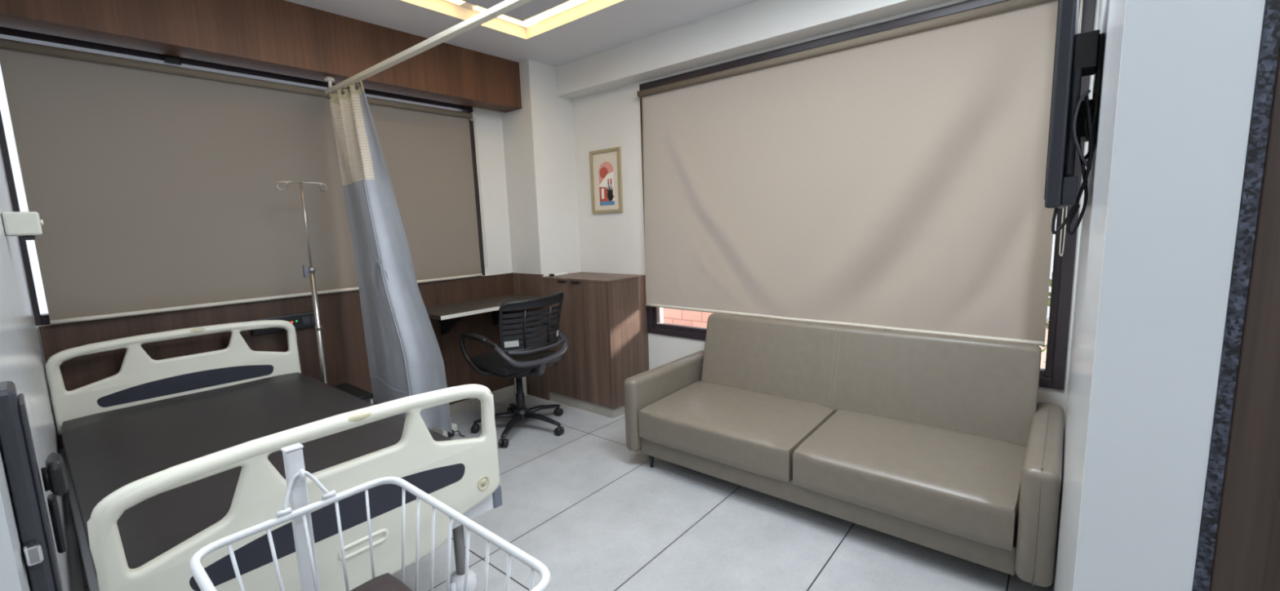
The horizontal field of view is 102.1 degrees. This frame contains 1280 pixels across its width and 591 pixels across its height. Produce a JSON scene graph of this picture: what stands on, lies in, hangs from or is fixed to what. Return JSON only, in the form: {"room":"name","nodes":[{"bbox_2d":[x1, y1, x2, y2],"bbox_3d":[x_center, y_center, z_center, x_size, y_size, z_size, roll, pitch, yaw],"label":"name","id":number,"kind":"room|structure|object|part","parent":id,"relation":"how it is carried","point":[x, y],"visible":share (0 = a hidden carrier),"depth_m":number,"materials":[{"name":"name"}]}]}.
{"room":"hospital room","nodes":[
{"label":"hospital room","id":0,"kind":"room"},
{"bbox_2d":[0,145,84,590],"bbox_3d":[-2.135,-0.079,1.671,1.704,2.640,0.160,5,10,41],"label":"wall","id":1,"kind":"structure","parent":0,"point":[11,254],"depth_m":1.65,"materials":[{"name":"white paint"}]},
{"bbox_2d":[1,211,44,239],"bbox_3d":[-1.786,-0.201,1.500,0.120,0.080,0.075,5,10,39],"label":"wall box","id":2,"kind":"object","parent":1,"relation":"attached to","point":[25,224],"visible":1,"depth_m":1.46,"materials":[{"name":"white plastic"}]},
{"bbox_2d":[0,255,68,590],"bbox_3d":[-1.076,0.212,0.885,0.955,2.192,0.092,5,10,39],"label":"door","id":3,"kind":"structure","parent":1,"relation":"in","point":[33,542],"depth_m":0.65,"materials":[{"name":"grey plastic"}]},
{"bbox_3d":[-0.788,0.332,0.691,0.070,0.405,0.005,5,10,39],"label":"plate","id":4,"kind":"part","parent":3,"relation":"part of","materials":[{"name":"grey plastic"}]},
{"bbox_3d":[-0.785,0.240,0.693,0.060,0.050,0.021,5,10,39],"label":"knob","id":5,"kind":"part","parent":3,"relation":"part of","materials":[{"name":"black plastic"}]},
{"bbox_2d":[35,106,518,448],"bbox_3d":[-1.895,-0.382,3.429,0.200,2.740,3.700,5,10,39],"label":"wall","id":6,"kind":"structure","parent":0,"point":[488,123],"depth_m":4.11,"materials":[{"name":"white paint"}]},
{"bbox_2d":[0,26,484,325],"bbox_3d":[-2.032,-0.655,3.141,0.080,1.300,2.364,5,10,39],"label":"window","id":7,"kind":"structure","parent":6,"relation":"in","point":[5,33],"depth_m":2.56,"materials":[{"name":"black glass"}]},
{"bbox_3d":[-2.038,-0.656,3.145,0.006,1.210,2.274,5,10,39],"label":"glass","id":8,"kind":"part","parent":7,"relation":"part of","materials":[{"name":"white"}]},
{"bbox_2d":[0,38,487,324],"bbox_3d":[-1.966,-0.638,3.112,0.058,1.267,2.337,5,10,39],"label":"roller blind","id":9,"kind":"object","parent":7,"relation":"attached to","point":[153,188],"visible":0.83,"depth_m":2.70,"materials":[{"name":"fabric"}]},
{"bbox_3d":[-1.948,-0.020,3.186,0.031,0.022,2.242,5,10,39],"label":"rail","id":10,"kind":"part","parent":9,"relation":"part of","materials":[{"name":"white metal"}]},
{"bbox_3d":[-1.229,-0.784,3.985,0.009,1.139,0.032,5,10,39],"label":"bead cord","id":11,"kind":"part","parent":9,"relation":"part of","materials":[{"name":"white plastic"}]},
{"bbox_2d":[39,272,518,448],"bbox_3d":[-1.864,0.442,3.376,0.018,0.942,2.590,5,10,39],"label":"panelling","id":12,"kind":"object","parent":6,"relation":"attached to","point":[346,359],"visible":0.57,"depth_m":3.16,"materials":[{"name":"laminate"}]},
{"bbox_2d":[249,311,315,336],"bbox_3d":[-2.082,0.163,3.045,0.030,0.090,0.340,5,10,39],"label":"panel","id":13,"kind":"object","parent":12,"relation":"attached to","point":[304,320],"visible":0.56,"depth_m":3.06,"materials":[{"name":"black plastic"}]},
{"bbox_2d":[302,316,310,324],"bbox_3d":[-2.008,0.151,3.113,0.004,0.044,0.040,5,10,39],"label":"socket","id":14,"kind":"object","parent":13,"relation":"attached to","point":[305,320],"depth_m":3.11,"materials":[{"name":"grey plastic"}]},
{"bbox_2d":[311,315,315,323],"bbox_3d":[-1.976,0.145,3.151,0.004,0.044,0.040,5,10,39],"label":"socket","id":15,"kind":"object","parent":13,"relation":"attached to","point":[313,317],"depth_m":3.14,"materials":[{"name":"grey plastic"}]},
{"bbox_2d":[426,294,537,335],"bbox_3d":[-1.165,0.170,3.831,0.448,0.220,0.901,5,10,39],"label":"desk","id":16,"kind":"object","parent":12,"relation":"attached to","point":[450,315],"visible":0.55,"depth_m":3.72,"materials":[{"name":"brown wood"}]},
{"bbox_2d":[449,384,515,416],"bbox_3d":[-1.845,0.953,3.446,0.022,0.090,2.590,5,10,39],"label":"baseboard","id":17,"kind":"structure","parent":6,"relation":"attached to","point":[456,408],"depth_m":4.08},
{"bbox_2d":[284,0,757,66],"bbox_3d":[-0.209,-1.479,1.177,5.600,0.140,4.700,5,10,39],"label":"ceiling","id":18,"kind":"structure","parent":0,"point":[590,27],"depth_m":3.18,"materials":[{"name":"paint"}]},
{"bbox_2d":[0,0,521,112],"bbox_3d":[-1.816,-1.440,3.013,0.200,0.335,2.600,5,10,39],"label":"pelmet","id":19,"kind":"structure","parent":18,"relation":"attached to","point":[280,37],"depth_m":2.75,"materials":[{"name":"brown laminate"}]},
{"bbox_2d":[324,0,532,94],"bbox_3d":[-0.797,-1.311,2.158,2.730,0.424,0.052,5,10,39],"label":"rail","id":20,"kind":"object","parent":18,"relation":"hanging from","point":[506,6],"visible":0.91,"depth_m":2.28,"materials":[{"name":"white metal"}]},
{"bbox_2d":[327,79,452,433],"bbox_3d":[-1.438,-0.228,2.869,1.026,1.870,0.104,5,10,39],"label":"privacy curtain","id":21,"kind":"object","parent":20,"relation":"hanging from","point":[405,357],"visible":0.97,"depth_m":2.83,"materials":[{"name":"grey fabric"}]},
{"bbox_2d":[446,0,465,4],"bbox_3d":[-1.351,-1.630,2.582,0.100,0.012,1.060,5,10,39],"label":"led strip","id":22,"kind":"object","parent":18,"relation":"attached to","point":[457,2],"visible":0.89,"depth_m":2.97,"materials":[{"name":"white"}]},
{"bbox_2d":[473,5,536,26],"bbox_3d":[-0.829,-1.734,3.205,0.100,0.012,0.400,5,10,39],"label":"led strip","id":23,"kind":"object","parent":18,"relation":"attached to","point":[526,23],"visible":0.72,"depth_m":3.27,"materials":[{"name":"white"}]},
{"bbox_2d":[461,0,570,21],"bbox_3d":[-0.524,-1.590,2.218,1.580,0.045,1.270,5,10,39],"label":"ceiling panel","id":24,"kind":"object","parent":18,"relation":"attached to","point":[532,8],"visible":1,"depth_m":2.99,"materials":[{"name":"paint"}]},
{"bbox_2d":[527,0,588,22],"bbox_3d":[-0.027,-1.694,2.725,1.730,0.012,0.100,5,10,39],"label":"led strip","id":25,"kind":"object","parent":18,"relation":"attached to","point":[571,3],"visible":0.55,"depth_m":3.13,"materials":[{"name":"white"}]},
{"bbox_2d":[555,0,953,99],"bbox_3d":[0.636,-1.593,3.104,3.222,0.220,0.165,5,10,39],"label":"beam","id":26,"kind":"structure","parent":18,"relation":"attached to","point":[757,25],"depth_m":3.14,"materials":[{"name":"white paint"}]},
{"bbox_2d":[501,59,581,276],"bbox_3d":[-0.792,-0.490,4.309,0.370,2.640,0.430,5,10,39],"label":"column","id":27,"kind":"structure","parent":0,"point":[539,139],"depth_m":4.09,"materials":[{"name":"white paint"}]},
{"bbox_2d":[78,394,1054,590],"bbox_3d":[-0.117,1.263,1.558,5.600,0.120,4.700,5,10,39],"label":"floor","id":28,"kind":"structure","parent":0,"point":[593,510],"depth_m":2.33,"materials":[{"name":"tile"}]},
{"bbox_2d":[44,320,502,590],"bbox_3d":[-1.555,0.699,2.071,1.987,0.950,1.017,5,10,39],"label":"hospital bed","id":29,"kind":"object","parent":28,"relation":"on","point":[463,475],"visible":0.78,"depth_m":1.50,"materials":[{"name":"beige plastic"}]},
{"bbox_3d":[-1.564,0.716,2.079,1.880,0.075,0.960,5,10,39],"label":"bed frame","id":30,"kind":"part","parent":29,"relation":"part of","materials":[{"name":"white paint"}]},
{"bbox_3d":[-2.305,0.426,2.664,0.045,0.522,0.965,5,10,39],"label":"headboard","id":31,"kind":"part","parent":29,"relation":"part of","materials":[{"name":"beige plastic"}]},
{"bbox_2d":[62,372,452,582],"bbox_3d":[-1.559,0.610,2.067,1.880,0.136,0.945,5,10,39],"label":"mattress","id":32,"kind":"object","parent":29,"relation":"on","point":[105,452],"visible":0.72,"depth_m":1.97,"materials":[{"name":"brown leather"}]},
{"bbox_3d":[-0.809,0.582,1.438,0.045,0.522,0.965,5,10,39],"label":"footboard","id":33,"kind":"part","parent":29,"relation":"part of","materials":[{"name":"beige plastic"}]},
{"bbox_3d":[-0.652,0.900,1.866,0.038,0.290,0.037,5,10,39],"label":"leg","id":34,"kind":"part","parent":29,"relation":"part of","materials":[{"name":"grey metal"}]},
{"bbox_2d":[275,181,328,384],"bbox_3d":[-1.837,0.211,2.960,0.108,1.691,0.247,5,10,39],"label":"pole","id":35,"kind":"object","parent":28,"relation":"on","point":[311,269],"visible":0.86,"depth_m":2.92,"materials":[{"name":"metal"}]},
{"bbox_3d":[-1.860,-0.137,2.891,0.028,0.070,0.037,5,10,39],"label":"clamp knob","id":36,"kind":"part","parent":35,"relation":"part of","materials":[{"name":"grey plastic"}]},
{"bbox_3d":[-1.856,-0.375,2.879,0.011,0.495,0.010,5,10,39],"label":"rod","id":37,"kind":"part","parent":35,"relation":"part of","materials":[{"name":"metal"}]},
{"bbox_2d":[332,382,373,404],"bbox_3d":[-1.683,0.811,3.079,0.601,0.460,0.165,5,10,39],"label":"step stool","id":38,"kind":"object","parent":28,"relation":"on","point":[362,394],"visible":0.11,"depth_m":3.10,"materials":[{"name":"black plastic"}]},
{"bbox_3d":[-1.679,0.827,3.078,0.592,0.430,0.156,5,10,39],"label":"stool frame","id":39,"kind":"part","parent":38,"relation":"part of","materials":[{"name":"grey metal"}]},
{"bbox_2d":[188,443,551,590],"bbox_3d":[-0.515,0.818,1.009,0.698,0.937,0.408,5,10,39],"label":"bassinet","id":40,"kind":"object","parent":28,"relation":"on","point":[299,512],"visible":1,"depth_m":1.14,"materials":[{"name":"white paint"}]},
{"bbox_3d":[-0.757,0.754,1.204,0.028,0.847,0.038,5,10,39],"label":"post","id":41,"kind":"part","parent":40,"relation":"part of","materials":[{"name":"white metal"}]},
{"bbox_2d":[350,573,412,590],"bbox_3d":[-0.495,0.711,0.972,0.523,0.076,0.294,5,10,39],"label":"mattress","id":42,"kind":"object","parent":40,"relation":"in","point":[385,582],"visible":1,"depth_m":1.18,"materials":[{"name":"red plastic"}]},
{"bbox_2d":[431,422,465,437],"bbox_3d":[-1.319,0.928,3.555,0.231,0.075,0.114,5,10,39],"label":"box","id":43,"kind":"object","parent":28,"relation":"on","point":[454,426],"visible":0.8,"depth_m":3.53,"materials":[{"name":"white plastic"}]},
{"bbox_2d":[459,291,568,448],"bbox_3d":[-0.834,0.457,3.596,0.671,0.964,0.659,5,11,42],"label":"office chair","id":44,"kind":"object","parent":28,"relation":"on","point":[515,360],"visible":1,"depth_m":3.41,"materials":[{"name":"black plastic"}]},
{"bbox_3d":[-1.038,0.398,3.413,0.408,0.287,0.118,5,11,42],"label":"armrest","id":45,"kind":"part","parent":44,"relation":"part of","materials":[{"name":"black plastic"}]},
{"bbox_3d":[-1.016,0.853,3.611,0.287,0.060,0.057,-3,8,-9],"label":"leg","id":46,"kind":"part","parent":44,"relation":"part of","materials":[{"name":"black plastic"}]},
{"bbox_3d":[-0.862,0.869,3.460,0.057,0.060,0.287,-1,8,9],"label":"leg","id":47,"kind":"part","parent":44,"relation":"part of","materials":[{"name":"black plastic"}]},
{"bbox_3d":[-0.919,0.824,3.801,0.057,0.060,0.287,-6,9,-27],"label":"leg","id":48,"kind":"part","parent":44,"relation":"part of","materials":[{"name":"black plastic"}]},
{"bbox_3d":[-0.859,0.436,3.593,0.470,0.087,0.490,5,11,42],"label":"seat","id":49,"kind":"part","parent":44,"relation":"part of","materials":[{"name":"black fabric"}]},
{"bbox_3d":[-0.682,0.173,3.385,0.152,0.354,0.500,5,11,42],"label":"backrest frame","id":50,"kind":"part","parent":44,"relation":"part of","materials":[{"name":"black plastic"}]},
{"bbox_3d":[-0.670,0.849,3.558,0.287,0.060,0.057,2,9,27],"label":"leg","id":51,"kind":"part","parent":44,"relation":"part of","materials":[{"name":"black plastic"}]},
{"bbox_3d":[-0.710,0.821,3.771,0.057,0.060,0.288,5,11,42],"label":"leg","id":52,"kind":"part","parent":44,"relation":"part of","materials":[{"name":"black plastic"}]},
{"bbox_3d":[-0.703,0.336,3.772,0.408,0.287,0.118,5,11,42],"label":"armrest","id":53,"kind":"part","parent":44,"relation":"part of","materials":[{"name":"black plastic"}]},
{"bbox_2d":[514,376,527,396],"bbox_3d":[-1.004,0.740,4.338,0.086,0.212,0.068,5,10,39],"label":"post","id":54,"kind":"object","parent":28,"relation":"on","point":[524,381],"visible":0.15,"depth_m":4.33,"materials":[{"name":"grey metal"}]},
{"bbox_2d":[514,272,550,400],"bbox_3d":[-0.888,0.333,4.259,0.352,1.032,0.020,5,10,39],"label":"panelling","id":55,"kind":"object","parent":28,"relation":"on","point":[526,284],"visible":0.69,"depth_m":4.23,"materials":[{"name":"brown laminate"}]},
{"bbox_2d":[542,271,648,418],"bbox_3d":[-0.350,0.350,4.072,0.714,1.012,0.438,5,10,39],"label":"base cabinet","id":56,"kind":"object","parent":28,"relation":"on","point":[603,322],"visible":0.91,"depth_m":3.85,"materials":[{"name":"brown laminate"}]},
{"bbox_2d":[549,271,567,276],"bbox_3d":[-0.654,-0.171,4.145,0.040,0.020,0.165,5,10,39],"label":"remote control","id":57,"kind":"object","parent":56,"relation":"on","point":[562,273],"visible":1,"depth_m":4.13,"materials":[{"name":"white plastic"}]},
{"bbox_3d":[-0.620,0.336,4.035,0.344,0.912,0.020,5,10,39],"label":"door","id":58,"kind":"part","parent":56,"relation":"part of","materials":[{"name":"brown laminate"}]},
{"bbox_3d":[-0.477,-0.099,3.824,0.090,0.014,0.012,5,10,39],"label":"handle","id":59,"kind":"part","parent":56,"relation":"part of","materials":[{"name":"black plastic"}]},
{"bbox_3d":[-0.354,0.357,3.816,0.340,0.912,0.020,5,10,39],"label":"door","id":60,"kind":"part","parent":56,"relation":"part of","materials":[{"name":"brown laminate"}]},
{"bbox_3d":[-0.082,0.344,3.854,0.024,0.916,0.427,5,10,39],"label":"panel","id":61,"kind":"part","parent":56,"relation":"part of","materials":[{"name":"brown laminate"}]},
{"bbox_2d":[623,313,1064,587],"bbox_3d":[0.918,0.607,2.677,1.963,0.802,0.843,5,10,39],"label":"sofa","id":62,"kind":"object","parent":28,"relation":"on","point":[946,444],"visible":1,"depth_m":2.46,"materials":[{"name":"beige leather"}]},
{"bbox_3d":[0.067,0.951,2.995,0.032,0.090,0.030,5,10,39],"label":"leg","id":63,"kind":"part","parent":62,"relation":"part of","materials":[{"name":"black plastic"}]},
{"bbox_3d":[0.203,0.642,3.283,0.097,0.435,0.840,5,10,39],"label":"arm","id":64,"kind":"part","parent":62,"relation":"part of"},
{"bbox_2d":[638,380,835,482],"bbox_3d":[0.545,0.710,2.906,0.910,0.190,0.665,5,10,39],"label":"seat cushion","id":65,"kind":"object","parent":62,"relation":"on","point":[757,432],"depth_m":2.74,"materials":[{"name":"beige leather"}]},
{"bbox_3d":[1.115,0.448,2.875,1.735,0.551,0.187,5,10,39],"label":"backrest","id":66,"kind":"part","parent":62,"relation":"part of","materials":[{"name":"beige leather"}]},
{"bbox_2d":[792,409,1026,551],"bbox_3d":[1.222,0.765,2.349,0.834,0.190,0.665,5,10,39],"label":"seat cushion","id":67,"kind":"object","parent":62,"relation":"on","point":[962,483],"depth_m":2.17,"materials":[{"name":"beige leather"}]},
{"bbox_3d":[1.636,0.757,2.103,0.110,0.435,0.840,5,10,39],"label":"arm","id":68,"kind":"part","parent":62,"relation":"part of"},
{"bbox_2d":[572,0,1099,428],"bbox_3d":[0.658,-0.478,3.510,4.100,2.740,0.200,5,10,39],"label":"wall","id":69,"kind":"structure","parent":0,"point":[613,242],"depth_m":3.97,"materials":[{"name":"white paint"}]},
{"bbox_2d":[589,146,622,213],"bbox_3d":[-0.268,-0.899,4.070,0.320,0.490,0.022,5,10,39],"label":"framed print","id":70,"kind":"object","parent":69,"relation":"attached to","point":[606,175],"visible":1,"depth_m":4.07,"materials":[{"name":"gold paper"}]},
{"bbox_2d":[598,161,614,205],"bbox_3d":[-0.265,-0.881,4.072,0.158,0.336,0.002,5,10,39],"label":"artwork","id":71,"kind":"object","parent":70,"relation":"attached to","point":[606,169],"depth_m":4.07},
{"bbox_2d":[639,0,1096,390],"bbox_3d":[1.015,-0.549,3.112,2.495,1.835,0.090,5,10,39],"label":"window","id":72,"kind":"structure","parent":69,"relation":"in","point":[1053,375],"depth_m":2.45,"materials":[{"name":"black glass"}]},
{"bbox_2d":[634,0,1083,346],"bbox_3d":[0.942,-0.616,3.054,2.462,1.582,0.081,5,10,39],"label":"roller blind","id":73,"kind":"object","parent":72,"relation":"attached to","point":[894,179],"visible":0.93,"depth_m":2.80,"materials":[{"name":"fabric"}]},
{"bbox_3d":[0.965,0.148,3.159,2.381,0.030,0.035,5,10,39],"label":"rail","id":74,"kind":"part","parent":73,"relation":"part of","materials":[{"name":"white metal"}]},
{"bbox_3d":[1.879,-0.725,2.254,0.017,1.108,0.008,5,10,39],"label":"bead cord","id":75,"kind":"part","parent":73,"relation":"part of","materials":[{"name":"plastic"}]},
{"bbox_2d":[1053,0,1125,590],"bbox_3d":[1.310,-0.163,1.440,0.106,2.640,2.200,5,10,39],"label":"wall","id":76,"kind":"structure","parent":0,"point":[1111,15],"depth_m":0.95,"materials":[{"name":"white paint"}]},
{"bbox_2d":[1044,0,1104,235],"bbox_3d":[1.279,-0.513,1.520,0.086,0.637,0.970,5,10,39],"label":"television","id":77,"kind":"object","parent":76,"relation":"attached to","point":[1073,119],"visible":1,"depth_m":1.19,"materials":[{"name":"black plastic"}]},
{"bbox_3d":[1.258,-0.547,1.532,0.030,0.570,0.970,5,10,39],"label":"casing","id":78,"kind":"part","parent":77,"relation":"part of","materials":[{"name":"black plastic"}]},
{"bbox_2d":[1073,0,1265,590],"bbox_3d":[0.607,-0.023,0.601,0.106,2.640,0.006,5,10,39],"label":"wall","id":79,"kind":"structure","parent":76,"relation":"attached to","point":[1188,68],"depth_m":0.60,"materials":[{"name":"white paint"}]},
{"bbox_2d":[1208,46,1279,590],"bbox_3d":[1.011,0.001,0.334,0.830,2.640,0.104,5,10,39],"label":"door","id":80,"kind":"structure","parent":79,"relation":"in","point":[1246,557],"depth_m":0.57,"materials":[{"name":"laminate"}]},
{"bbox_2d":[1191,0,1279,590],"bbox_3d":[0.704,-0.029,0.624,0.013,2.640,0.168,5,10,39],"label":"door frame","id":81,"kind":"structure","parent":76,"relation":"attached to","point":[1269,46],"depth_m":0.56,"materials":[{"name":"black stone"}]},
{"label":"outside","id":82,"kind":"structure","parent":0,"visible":0},
{"bbox_2d":[1039,326,1048,368],"bbox_3d":[2.801,0.739,5.837,15.000,0.150,5.740,5,10,39],"label":"ground","id":83,"kind":"structure","parent":82,"point":[1044,353],"depth_m":5.64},
{"bbox_2d":[662,307,739,328],"bbox_3d":[0.136,0.226,5.624,5.100,1.100,0.170,5,10,39],"label":"brick wall","id":84,"kind":"structure","parent":83,"relation":"on","point":[671,316],"depth_m":5.23,"materials":[{"name":"brick"}]},
{"bbox_2d":[1041,271,1052,362],"bbox_3d":[2.672,0.430,3.278,0.562,1.173,0.559,5,10,39],"label":"shrub","id":85,"kind":"object","parent":83,"relation":"on","point":[1051,280],"visible":0.02,"depth_m":3.21,"materials":[{"name":"green plant"}]}
]}

